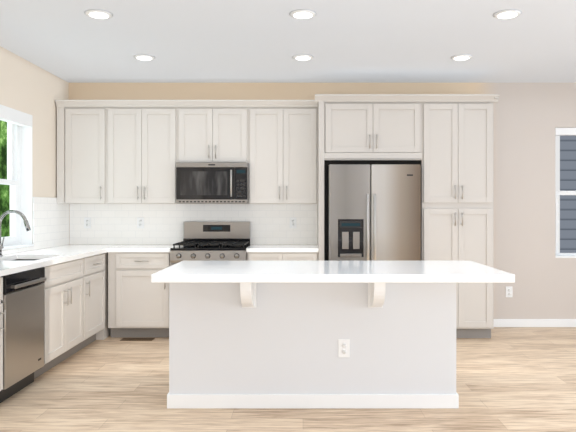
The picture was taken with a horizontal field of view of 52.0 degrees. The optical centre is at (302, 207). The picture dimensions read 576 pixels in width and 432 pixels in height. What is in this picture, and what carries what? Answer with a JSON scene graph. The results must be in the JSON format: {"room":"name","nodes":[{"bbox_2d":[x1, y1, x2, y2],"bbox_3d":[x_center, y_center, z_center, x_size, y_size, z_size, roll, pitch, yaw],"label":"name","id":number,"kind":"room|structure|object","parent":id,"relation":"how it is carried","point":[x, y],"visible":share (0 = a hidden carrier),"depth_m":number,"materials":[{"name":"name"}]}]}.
{"room":"kitchen","nodes":[
{"label":"kitchen","id":0,"kind":"room"},
{"bbox_2d":[0,46,68,246],"bbox_3d":[-2.710,-0.035,1.673,0.220,2.710,9.745,0,0,0],"label":"wall","id":1,"kind":"structure","parent":0,"point":[32,89],"depth_m":5.80,"materials":[{"name":"beige paint"}]},
{"bbox_2d":[0,104,33,249],"bbox_3d":[-2.684,-0.263,4.915,0.201,1.255,1.510,0,0,0],"label":"window","id":2,"kind":"structure","parent":1,"relation":"in","point":[18,180],"depth_m":5.62,"materials":[{"name":"white"}]},
{"bbox_2d":[0,105,31,126],"bbox_3d":[-2.635,-0.828,4.915,0.081,0.106,1.492,0,0,0],"label":"blind valance","id":3,"kind":"object","parent":2,"relation":"attached to","point":[9,115],"visible":1,"depth_m":5.33,"materials":[{"name":"white"}]},
{"bbox_2d":[2,197,68,254],"bbox_3d":[-2.592,0.148,4.896,0.010,0.511,3.271,0,0,0],"label":"backsplash","id":4,"kind":"structure","parent":1,"relation":"attached to","point":[50,222],"depth_m":6.00,"materials":[{"name":"tile"}]},
{"bbox_2d":[0,327,575,431],"bbox_3d":[1.000,1.370,1.673,7.640,0.100,10.185,0,0,0],"label":"floor","id":5,"kind":"structure","parent":0,"point":[515,379],"depth_m":4.05,"materials":[{"name":"brown wood"}]},
{"bbox_2d":[0,276,5,390],"bbox_3d":[-2.269,0.882,3.583,0.657,0.875,0.645,0,0,0],"label":"base cabinet","id":6,"kind":"object","parent":5,"relation":"on","point":[1,334],"visible":0.98,"depth_m":3.87,"materials":[{"name":"grey wood"}]},
{"bbox_2d":[0,267,45,402],"bbox_3d":[-2.253,0.883,4.205,0.648,0.873,0.594,0,0,0],"label":"dishwasher","id":7,"kind":"object","parent":5,"relation":"on","point":[22,301],"visible":0.81,"depth_m":4.16,"materials":[{"name":"grey metal"}]},
{"bbox_2d":[10,258,82,378],"bbox_3d":[-2.269,0.882,4.918,0.657,0.875,0.825,0,0,0],"label":"base cabinet","id":8,"kind":"object","parent":5,"relation":"on","point":[63,310],"visible":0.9,"depth_m":4.87,"materials":[{"name":"grey wood"}]},
{"bbox_2d":[0,245,121,275],"bbox_3d":[-2.280,0.532,4.901,0.635,0.255,3.282,0,0,0],"label":"countertop","id":9,"kind":"structure","parent":8,"relation":"on","point":[30,260],"depth_m":5.12,"materials":[{"name":"white stone"}]},
{"bbox_2d":[0,210,30,256],"bbox_3d":[-2.415,0.210,4.936,0.291,0.390,0.088,0,0,0],"label":"faucet","id":10,"kind":"object","parent":9,"relation":"on","point":[22,215],"visible":1,"depth_m":4.91,"materials":[{"name":"silver metal"}]},
{"bbox_2d":[74,253,104,353],"bbox_3d":[-2.269,0.882,5.619,0.657,0.875,0.577,0,0,0],"label":"base cabinet","id":11,"kind":"object","parent":5,"relation":"on","point":[93,276],"visible":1,"depth_m":5.59,"materials":[{"name":"grey wood"}]},
{"bbox_2d":[96,252,110,339],"bbox_3d":[-2.297,0.882,6.224,0.600,0.875,0.634,0,0,0],"label":"filler panel","id":12,"kind":"object","parent":5,"relation":"on","point":[104,333],"visible":0.07,"depth_m":6.00,"materials":[{"name":"white paint"}]},
{"bbox_2d":[108,252,116,336],"bbox_3d":[-1.929,0.882,6.242,0.067,0.875,0.600,0,0,0],"label":"filler panel","id":13,"kind":"object","parent":5,"relation":"on","point":[111,290],"visible":0.25,"depth_m":5.94,"materials":[{"name":"grey wood"}]},
{"bbox_2d":[120,338,154,340],"bbox_3d":[-1.660,1.317,5.923,0.320,0.006,0.125,0,0,0],"label":"floor vent","id":14,"kind":"object","parent":5,"relation":"in","point":[137,339],"visible":0.98,"depth_m":5.91,"materials":[{"name":"brown metal"}]},
{"bbox_2d":[115,252,170,336],"bbox_3d":[-1.611,0.882,6.214,0.567,0.875,0.657,0,0,0],"label":"base cabinet","id":15,"kind":"object","parent":5,"relation":"on","point":[141,305],"visible":0.79,"depth_m":5.93,"materials":[{"name":"grey wood"}]},
{"bbox_2d":[107,245,178,251],"bbox_3d":[-1.645,0.424,6.224,0.634,0.039,0.635,0,0,0],"label":"countertop","id":16,"kind":"structure","parent":15,"relation":"on","point":[144,248],"depth_m":5.91,"materials":[{"name":"white stone"}]},
{"bbox_2d":[170,222,250,265],"bbox_3d":[-0.948,0.736,6.172,0.756,1.168,0.712,0,0,0],"label":"range","id":17,"kind":"object","parent":5,"relation":"on","point":[215,241],"visible":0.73,"depth_m":6.19,"materials":[{"name":"silver metal"}]},
{"bbox_2d":[247,252,318,260],"bbox_3d":[-0.205,0.882,6.214,0.725,0.875,0.657,0,0,0],"label":"base cabinet","id":18,"kind":"object","parent":5,"relation":"on","point":[282,256],"visible":0.23,"depth_m":5.93,"materials":[{"name":"grey wood"}]},
{"bbox_2d":[246,245,318,251],"bbox_3d":[-0.205,0.424,6.224,0.725,0.039,0.635,0,0,0],"label":"countertop","id":19,"kind":"structure","parent":18,"relation":"on","point":[283,248],"depth_m":5.91,"materials":[{"name":"white stone"}]},
{"bbox_2d":[167,283,458,408],"bbox_3d":[0.065,0.887,4.090,1.921,0.865,0.861,0,0,0],"label":"kitchen island","id":20,"kind":"object","parent":5,"relation":"on","point":[253,345],"visible":0.83,"depth_m":3.89,"materials":[{"name":"white paint"}]},
{"bbox_2d":[151,261,514,282],"bbox_3d":[0.183,0.430,4.072,2.218,0.050,0.957,0,0,0],"label":"island countertop","id":21,"kind":"structure","parent":20,"relation":"on","point":[327,272],"depth_m":3.71,"materials":[{"name":"white stone"}]},
{"bbox_2d":[338,339,349,356],"bbox_3d":[0.270,0.925,3.890,0.076,0.120,0.008,0,0,0],"label":"outlet","id":22,"kind":"object","parent":20,"relation":"attached to","point":[343,347],"visible":1,"depth_m":3.89,"materials":[{"name":"white plastic"}]},
{"bbox_2d":[315,94,422,260],"bbox_3d":[0.654,0.096,6.197,1.072,2.449,0.690,0,0,0],"label":"surround","id":23,"kind":"object","parent":5,"relation":"on","point":[370,129],"visible":0.94,"depth_m":5.90,"materials":[{"name":"grey paint"}]},
{"bbox_2d":[328,164,420,260],"bbox_3d":[0.711,0.444,6.138,0.910,1.752,0.748,0,0,0],"label":"refrigerator","id":24,"kind":"object","parent":5,"relation":"on","point":[374,212],"visible":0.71,"depth_m":5.83,"materials":[{"name":"grey metal"}]},
{"bbox_2d":[421,94,498,337],"bbox_3d":[1.569,0.096,6.197,0.759,2.449,0.690,0,0,0],"label":"pantry cabinet","id":25,"kind":"object","parent":5,"relation":"on","point":[457,192],"visible":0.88,"depth_m":5.90,"materials":[{"name":"grey wood"}]},
{"bbox_2d":[0,0,575,82],"bbox_3d":[1.000,-1.440,1.673,7.640,0.100,10.185,0,0,0],"label":"ceiling","id":26,"kind":"structure","parent":0,"point":[265,41],"depth_m":4.90,"materials":[{"name":"white paint"}]},
{"bbox_2d":[84,9,112,18],"bbox_3d":[-1.460,-1.383,4.220,0.196,0.014,0.196,0,0,0],"label":"recessed light","id":27,"kind":"object","parent":26,"relation":"in","point":[98,14],"visible":0.98,"depth_m":4.20,"materials":[{"name":"white plastic"}]},
{"bbox_2d":[133,54,154,59],"bbox_3d":[-1.460,-1.383,5.430,0.196,0.014,0.196,0,0,0],"label":"recessed light","id":28,"kind":"object","parent":26,"relation":"in","point":[143,57],"visible":1,"depth_m":5.39,"materials":[{"name":"white plastic"}]},
{"bbox_2d":[289,9,316,18],"bbox_3d":[0.000,-1.383,4.220,0.196,0.014,0.196,0,0,0],"label":"recessed light","id":29,"kind":"object","parent":26,"relation":"in","point":[302,13],"visible":1,"depth_m":4.20,"materials":[{"name":"white plastic"}]},
{"bbox_2d":[292,54,313,59],"bbox_3d":[0.000,-1.383,5.430,0.196,0.014,0.196,0,0,0],"label":"recessed light","id":30,"kind":"object","parent":26,"relation":"in","point":[302,57],"visible":0.98,"depth_m":5.39,"materials":[{"name":"white plastic"}]},
{"bbox_2d":[451,54,472,59],"bbox_3d":[1.460,-1.383,5.430,0.196,0.014,0.196,0,0,0],"label":"recessed light","id":31,"kind":"object","parent":26,"relation":"in","point":[462,57],"visible":1,"depth_m":5.39,"materials":[{"name":"white plastic"}]},
{"bbox_2d":[493,9,521,18],"bbox_3d":[1.460,-1.383,4.220,0.196,0.014,0.196,0,0,0],"label":"recessed light","id":32,"kind":"object","parent":26,"relation":"in","point":[507,14],"visible":1,"depth_m":4.20,"materials":[{"name":"white plastic"}]},
{"bbox_2d":[69,83,575,318],"bbox_3d":[1.000,-0.035,6.655,7.640,2.710,0.220,0,0,0],"label":"wall","id":33,"kind":"structure","parent":0,"point":[529,118],"depth_m":6.54,"materials":[{"name":"paint"}]},
{"bbox_2d":[55,100,106,203],"bbox_3d":[-2.325,-0.588,6.347,0.520,1.082,0.390,0,0,0],"label":"upper cabinet","id":34,"kind":"object","parent":33,"relation":"attached to","point":[81,151],"visible":0.96,"depth_m":6.20,"materials":[{"name":"white paint"}]},
{"bbox_2d":[105,100,176,203],"bbox_3d":[-1.694,-0.588,6.347,0.743,1.082,0.390,0,0,0],"label":"upper cabinet","id":35,"kind":"object","parent":33,"relation":"attached to","point":[141,150],"visible":1,"depth_m":6.20,"materials":[{"name":"white paint"}]},
{"bbox_2d":[70,204,316,244],"bbox_3d":[-1.214,0.237,6.537,2.742,0.566,0.010,0,0,0],"label":"backsplash","id":36,"kind":"structure","parent":33,"relation":"attached to","point":[163,223],"depth_m":6.53,"materials":[{"name":"tile"}]},
{"bbox_2d":[84,217,90,227],"bbox_3d":[-2.385,0.165,6.527,0.076,0.120,0.008,0,0,0],"label":"outlet","id":37,"kind":"object","parent":36,"relation":"attached to","point":[87,222],"visible":1,"depth_m":6.53,"materials":[{"name":"white plastic"}]},
{"bbox_2d":[137,217,143,227],"bbox_3d":[-1.797,0.165,6.527,0.076,0.120,0.008,0,0,0],"label":"outlet","id":38,"kind":"object","parent":36,"relation":"attached to","point":[140,222],"visible":1,"depth_m":6.53,"materials":[{"name":"white plastic"}]},
{"bbox_2d":[290,217,295,227],"bbox_3d":[-0.111,0.165,6.527,0.076,0.120,0.008,0,0,0],"label":"outlet","id":39,"kind":"object","parent":36,"relation":"attached to","point":[292,222],"visible":1,"depth_m":6.53,"materials":[{"name":"white plastic"}]},
{"bbox_2d":[176,100,247,161],"bbox_3d":[-0.948,-0.802,6.347,0.748,0.653,0.390,0,0,0],"label":"upper cabinet","id":40,"kind":"object","parent":33,"relation":"attached to","point":[212,130],"visible":1,"depth_m":6.20,"materials":[{"name":"white paint"}]},
{"bbox_2d":[176,162,247,203],"bbox_3d":[-0.948,-0.262,6.313,0.742,0.429,0.458,0,0,0],"label":"microwave","id":41,"kind":"object","parent":40,"relation":"attached to","point":[211,182],"visible":0.96,"depth_m":6.13,"materials":[{"name":"silver metal"}]},
{"bbox_2d":[248,100,317,203],"bbox_3d":[-0.208,-0.588,6.347,0.731,1.082,0.390,0,0,0],"label":"upper cabinet","id":42,"kind":"object","parent":33,"relation":"attached to","point":[282,151],"visible":0.98,"depth_m":6.20,"materials":[{"name":"white paint"}]},
{"bbox_2d":[506,286,512,296],"bbox_3d":[2.285,0.930,6.541,0.076,0.120,0.008,0,0,0],"label":"outlet","id":43,"kind":"object","parent":33,"relation":"attached to","point":[509,291],"visible":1,"depth_m":6.54,"materials":[{"name":"white plastic"}]},
{"bbox_2d":[494,319,575,326],"bbox_3d":[3.265,1.276,6.538,2.670,0.088,0.014,0,0,0],"label":"baseboard","id":44,"kind":"structure","parent":33,"relation":"attached to","point":[534,322],"depth_m":6.53,"materials":[{"name":"white wood"}]},
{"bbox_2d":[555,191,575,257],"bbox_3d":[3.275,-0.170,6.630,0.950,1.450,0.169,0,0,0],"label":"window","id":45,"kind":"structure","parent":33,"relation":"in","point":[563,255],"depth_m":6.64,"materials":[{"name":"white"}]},
{"bbox_2d":[555,128,575,135],"bbox_3d":[3.275,-0.852,6.580,0.942,0.083,0.061,0,0,0],"label":"blind valance","id":46,"kind":"object","parent":45,"relation":"attached to","point":[565,131],"visible":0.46,"depth_m":6.55,"materials":[{"name":"white"}]},
{"label":"outside","id":47,"kind":"structure","parent":0,"visible":0},
{"bbox_2d":[0,120,9,236],"bbox_3d":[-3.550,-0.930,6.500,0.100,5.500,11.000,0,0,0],"label":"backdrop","id":48,"kind":"structure","parent":47,"point":[5,205],"depth_m":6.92,"materials":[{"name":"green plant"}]},
{"bbox_2d":[555,136,575,252],"bbox_3d":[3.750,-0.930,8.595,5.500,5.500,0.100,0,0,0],"label":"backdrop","id":49,"kind":"structure","parent":47,"point":[565,163],"depth_m":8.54,"materials":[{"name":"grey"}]}
]}

